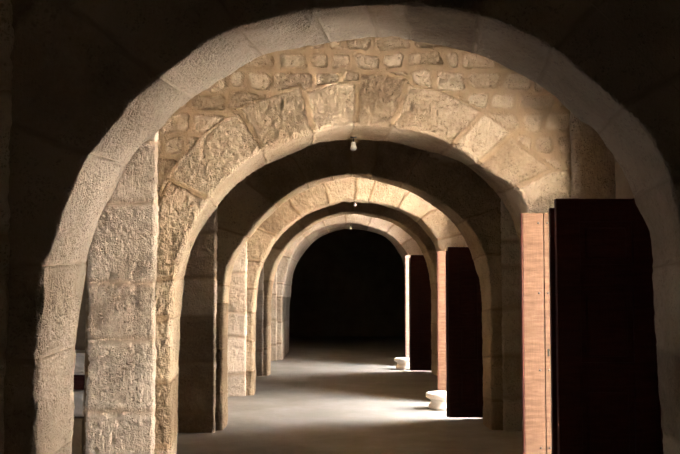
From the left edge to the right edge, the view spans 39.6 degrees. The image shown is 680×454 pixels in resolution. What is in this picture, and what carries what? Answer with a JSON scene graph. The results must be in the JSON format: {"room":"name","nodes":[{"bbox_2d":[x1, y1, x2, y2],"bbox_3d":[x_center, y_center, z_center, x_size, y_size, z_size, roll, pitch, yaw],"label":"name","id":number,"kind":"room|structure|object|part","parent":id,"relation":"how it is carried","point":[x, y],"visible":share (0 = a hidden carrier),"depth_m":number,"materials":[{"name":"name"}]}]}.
{"room":"stone arched corridor","nodes":[
{"label":"stone arched corridor","id":0,"kind":"room"},
{"bbox_2d":[75,275,85,349],"bbox_3d":[-2.030,0.210,12.223,0.360,4.250,29.600,0,-3,0],"label":"wall","id":1,"kind":"structure","parent":0,"point":[80,338],"depth_m":7.73,"materials":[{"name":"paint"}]},
{"bbox_2d":[85,132,158,453],"bbox_3d":[-1.599,0.311,7.054,0.519,3.430,0.336,0,-3,0],"label":"wall","id":2,"kind":"structure","parent":0,"point":[120,403],"depth_m":6.89,"materials":[{"name":"grey stone"}]},
{"bbox_2d":[177,206,217,432],"bbox_3d":[-1.576,0.490,10.250,0.516,3.430,0.370,0,-3,0],"label":"wall","id":3,"kind":"structure","parent":0,"point":[197,365],"depth_m":10.04,"materials":[{"name":"grey stone"}]},
{"bbox_2d":[227,242,247,395],"bbox_3d":[-1.551,0.663,13.325,0.522,3.430,0.333,0,-3,0],"label":"wall","id":4,"kind":"structure","parent":0,"point":[237,310],"depth_m":13.13,"materials":[{"name":"grey stone"}]},
{"bbox_2d":[255,265,263,375],"bbox_3d":[-1.534,0.814,16.016,0.515,3.430,0.282,0,-3,0],"label":"wall","id":5,"kind":"structure","parent":0,"point":[260,297],"depth_m":15.84,"materials":[{"name":"grey stone"}]},
{"bbox_2d":[271,270,276,360],"bbox_3d":[-1.510,0.986,19.084,0.519,3.430,0.432,0,-3,0],"label":"wall","id":6,"kind":"structure","parent":0,"point":[274,288],"depth_m":18.84,"materials":[{"name":"grey stone"}]},
{"bbox_2d":[83,36,571,453],"bbox_3d":[0.207,0.052,7.356,4.175,3.980,0.741,0,-3,0],"label":"wall","id":7,"kind":"structure","parent":0,"point":[471,109],"depth_m":7.06,"materials":[{"name":"stone"}]},
{"bbox_2d":[350,136,356,150],"bbox_3d":[0.109,-0.683,7.600,0.055,0.135,0.055,0,-3,0],"label":"hanging lamp","id":8,"kind":"object","parent":7,"relation":"hanging from","point":[353,147],"visible":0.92,"depth_m":7.58,"materials":[{"name":"glass"}]},
{"bbox_3d":[0.109,-0.650,7.598,0.052,0.069,0.052,0,-3,0],"label":"bulb","id":9,"kind":"part","parent":8,"relation":"part of","materials":[{"name":"white glass"}]},
{"bbox_2d":[0,0,679,453],"bbox_3d":[0.184,-0.125,4.203,4.175,3.980,0.631,0,-3,0],"label":"wall","id":10,"kind":"structure","parent":0,"point":[93,81],"depth_m":3.97,"materials":[{"name":"stone"}]},
{"bbox_2d":[289,229,404,336],"bbox_3d":[0.326,1.045,27.082,4.850,4.250,0.200,0,-3,0],"label":"wall","id":11,"kind":"structure","parent":0,"point":[348,282],"depth_m":26.94,"materials":[{"name":"paint"}]},
{"bbox_2d":[176,336,521,453],"bbox_3d":[-0.934,2.288,12.098,7.150,0.035,30.000,0,-3,0],"label":"floor","id":12,"kind":"structure","parent":0,"point":[328,394],"depth_m":11.32,"materials":[{"name":"concrete"}]},
{"bbox_2d":[72,416,83,453],"bbox_3d":[-2.215,1.742,7.380,0.572,0.561,0.511,0,-3,0],"label":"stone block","id":13,"kind":"object","parent":12,"relation":"on","point":[78,427],"visible":0.1,"depth_m":7.14,"materials":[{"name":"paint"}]},
{"bbox_2d":[73,390,84,416],"bbox_3d":[-2.192,1.362,7.402,0.516,0.201,0.432,0,-3,0],"label":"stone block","id":14,"kind":"object","parent":13,"relation":"on","point":[79,401],"visible":0.1,"depth_m":7.19,"materials":[{"name":"grey stone"}]},
{"bbox_2d":[74,375,84,389],"bbox_3d":[-2.170,1.202,7.406,0.461,0.121,0.361,0,-3,0],"label":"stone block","id":15,"kind":"object","parent":14,"relation":"on","point":[79,380],"visible":0.1,"depth_m":7.23,"materials":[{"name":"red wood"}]},
{"bbox_2d":[74,350,84,374],"bbox_3d":[-2.182,1.057,7.414,0.496,0.171,0.400,0,-3,0],"label":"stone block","id":16,"kind":"object","parent":15,"relation":"on","point":[80,354],"visible":0.06,"depth_m":7.22,"materials":[{"name":"grey stone"}]},
{"bbox_2d":[394,357,408,368],"bbox_3d":[1.177,2.471,17.131,0.391,0.186,0.391,0,-3,0],"label":"stone pot","id":17,"kind":"object","parent":12,"relation":"on","point":[402,362],"visible":0.67,"depth_m":17.00,"materials":[{"name":"white stone"}]},
{"bbox_2d":[426,391,445,409],"bbox_3d":[1.277,2.166,11.789,0.412,0.196,0.412,0,-3,0],"label":"stone pot","id":18,"kind":"object","parent":12,"relation":"on","point":[438,398],"visible":0.59,"depth_m":11.65,"materials":[{"name":"white stone"}]},
{"bbox_2d":[277,214,422,359],"bbox_3d":[0.302,0.809,20.133,4.178,4.058,2.340,0,-3,0],"label":"wall","id":19,"kind":"structure","parent":0,"point":[402,241],"depth_m":19.03,"materials":[{"name":"grey stone"}]},
{"bbox_2d":[263,202,437,375],"bbox_3d":[0.272,0.565,16.147,4.175,4.018,0.444,0,-3,0],"label":"wall","id":20,"kind":"structure","parent":0,"point":[398,218],"depth_m":15.98,"materials":[{"name":"stone"}]},
{"bbox_2d":[246,177,464,395],"bbox_3d":[0.252,0.431,13.465,4.175,4.052,0.422,0,-3,0],"label":"wall","id":21,"kind":"structure","parent":0,"point":[442,231],"depth_m":13.31,"materials":[{"name":"stone"}]},
{"bbox_2d":[215,139,521,430],"bbox_3d":[0.230,0.247,10.422,4.175,4.025,0.509,0,-3,0],"label":"wall","id":22,"kind":"structure","parent":0,"point":[450,186],"depth_m":10.25,"materials":[{"name":"stone"}]},
{"bbox_2d":[569,111,615,198],"bbox_3d":[1.988,0.311,7.053,0.558,3.430,0.278,0,-3,0],"label":"wall","id":23,"kind":"structure","parent":0,"point":[592,162],"depth_m":6.97,"materials":[{"name":"grey stone"}]},
{"bbox_2d":[615,159,633,198],"bbox_3d":[2.355,0.209,12.190,0.570,4.250,29.600,0,-3,0],"label":"wall","id":24,"kind":"structure","parent":0,"point":[623,190],"depth_m":6.81,"materials":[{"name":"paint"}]},
{"bbox_2d":[405,255,409,356],"bbox_3d":[1.662,1.563,17.824,0.869,2.049,0.090,0,-3,0],"label":"door","id":25,"kind":"structure","parent":24,"relation":"in","point":[407,257],"depth_m":17.79,"materials":[{"name":"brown wood"}]},
{"bbox_2d":[409,255,431,370],"bbox_3d":[1.654,1.507,16.623,0.868,2.027,0.084,0,-3,0],"label":"door","id":26,"kind":"structure","parent":24,"relation":"in","point":[420,351],"depth_m":16.59,"materials":[{"name":"red wood"}]},
{"bbox_3d":[1.658,0.554,16.662,0.812,0.119,0.041,0,-3,0],"label":"rail","id":27,"kind":"part","parent":26,"relation":"part of","materials":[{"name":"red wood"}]},
{"bbox_3d":[1.658,0.914,16.642,0.812,0.120,0.041,0,-3,0],"label":"rail","id":28,"kind":"part","parent":26,"relation":"part of","materials":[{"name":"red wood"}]},
{"bbox_3d":[1.658,1.413,16.614,0.812,0.120,0.041,0,-3,0],"label":"rail","id":29,"kind":"part","parent":26,"relation":"part of","materials":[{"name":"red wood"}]},
{"bbox_3d":[1.485,0.734,16.645,0.186,0.181,0.019,0,-3,0],"label":"panel","id":30,"kind":"part","parent":26,"relation":"part of","materials":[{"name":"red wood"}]},
{"bbox_3d":[1.658,1.913,16.585,0.812,0.120,0.041,0,-3,0],"label":"rail","id":31,"kind":"part","parent":26,"relation":"part of","materials":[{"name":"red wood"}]},
{"bbox_3d":[1.658,2.458,16.555,0.812,0.120,0.041,0,-3,0],"label":"rail","id":32,"kind":"part","parent":26,"relation":"part of","materials":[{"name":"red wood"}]},
{"bbox_3d":[1.485,1.163,16.621,0.186,0.320,0.019,0,-3,0],"label":"panel","id":33,"kind":"part","parent":26,"relation":"part of","materials":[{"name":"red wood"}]},
{"bbox_3d":[1.485,1.663,16.593,0.186,0.320,0.019,0,-3,0],"label":"panel","id":34,"kind":"part","parent":26,"relation":"part of","materials":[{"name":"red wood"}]},
{"bbox_3d":[1.485,2.185,16.564,0.186,0.366,0.019,0,-3,0],"label":"panel","id":35,"kind":"part","parent":26,"relation":"part of","materials":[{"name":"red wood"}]},
{"bbox_2d":[437,251,445,390],"bbox_3d":[1.675,1.305,12.530,0.765,1.972,0.090,0,-3,0],"label":"door","id":36,"kind":"structure","parent":24,"relation":"in","point":[441,259],"depth_m":12.50,"materials":[{"name":"brown wood"}]},
{"bbox_2d":[445,247,482,417],"bbox_3d":[1.641,1.218,10.980,0.809,1.970,0.084,0,-3,0],"label":"door","id":37,"kind":"structure","parent":24,"relation":"in","point":[464,359],"depth_m":10.95,"materials":[{"name":"red wood"}]},
{"bbox_3d":[1.645,0.294,11.017,0.753,0.119,0.041,0,-3,0],"label":"rail","id":38,"kind":"part","parent":37,"relation":"part of","materials":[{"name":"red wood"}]},
{"bbox_3d":[1.645,0.598,11.000,0.753,0.120,0.041,0,-3,0],"label":"rail","id":39,"kind":"part","parent":37,"relation":"part of","materials":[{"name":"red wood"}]},
{"bbox_3d":[1.487,0.445,11.002,0.156,0.124,0.019,0,-3,0],"label":"panel","id":40,"kind":"part","parent":37,"relation":"part of","materials":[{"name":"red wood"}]},
{"bbox_3d":[1.487,0.847,10.980,0.156,0.320,0.019,0,-3,0],"label":"panel","id":41,"kind":"part","parent":37,"relation":"part of","materials":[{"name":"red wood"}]},
{"bbox_3d":[1.487,1.346,10.951,0.156,0.320,0.019,0,-3,0],"label":"panel","id":42,"kind":"part","parent":37,"relation":"part of","materials":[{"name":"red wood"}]},
{"bbox_3d":[1.645,1.097,10.972,0.753,0.120,0.041,0,-3,0],"label":"rail","id":43,"kind":"part","parent":37,"relation":"part of","materials":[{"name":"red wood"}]},
{"bbox_3d":[1.645,1.596,10.944,0.753,0.120,0.041,0,-3,0],"label":"rail","id":44,"kind":"part","parent":37,"relation":"part of","materials":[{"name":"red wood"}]},
{"bbox_3d":[1.645,2.141,10.914,0.753,0.120,0.041,0,-3,0],"label":"rail","id":45,"kind":"part","parent":37,"relation":"part of","materials":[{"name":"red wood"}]},
{"bbox_3d":[1.487,1.868,10.922,0.156,0.366,0.019,0,-3,0],"label":"panel","id":46,"kind":"part","parent":37,"relation":"part of","materials":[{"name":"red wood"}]},
{"bbox_2d":[520,213,551,453],"bbox_3d":[1.636,0.928,6.541,0.754,2.052,0.090,0,-3,0],"label":"door","id":47,"kind":"structure","parent":24,"relation":"in","point":[534,227],"depth_m":6.51,"materials":[{"name":"brown wood"}]},
{"bbox_2d":[549,198,663,453],"bbox_3d":[1.543,0.856,4.821,0.914,2.004,0.084,0,-3,0],"label":"door","id":48,"kind":"structure","parent":24,"relation":"in","point":[605,393],"depth_m":4.81,"materials":[{"name":"red wood"}]},
{"bbox_3d":[1.547,-0.085,4.860,0.858,0.119,0.041,0,-3,0],"label":"rail","id":49,"kind":"part","parent":48,"relation":"part of","materials":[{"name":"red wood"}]},
{"bbox_3d":[1.363,0.083,4.843,0.209,0.158,0.019,0,-3,0],"label":"panel","id":50,"kind":"part","parent":48,"relation":"part of","materials":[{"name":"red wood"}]},
{"bbox_3d":[1.547,0.252,4.841,0.858,0.120,0.041,0,-3,0],"label":"rail","id":51,"kind":"part","parent":48,"relation":"part of","materials":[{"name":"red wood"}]},
{"bbox_3d":[1.363,0.501,4.820,0.209,0.320,0.019,0,-3,0],"label":"panel","id":52,"kind":"part","parent":48,"relation":"part of","materials":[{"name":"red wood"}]},
{"bbox_3d":[1.363,1.000,4.792,0.209,0.320,0.019,0,-3,0],"label":"panel","id":53,"kind":"part","parent":48,"relation":"part of","materials":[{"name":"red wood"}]},
{"bbox_3d":[1.547,0.751,4.813,0.858,0.120,0.041,0,-3,0],"label":"rail","id":54,"kind":"part","parent":48,"relation":"part of","materials":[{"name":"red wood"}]},
{"bbox_3d":[1.732,1.000,4.789,0.209,0.320,0.019,0,-3,0],"label":"panel","id":55,"kind":"part","parent":48,"relation":"part of","materials":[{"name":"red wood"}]}
]}

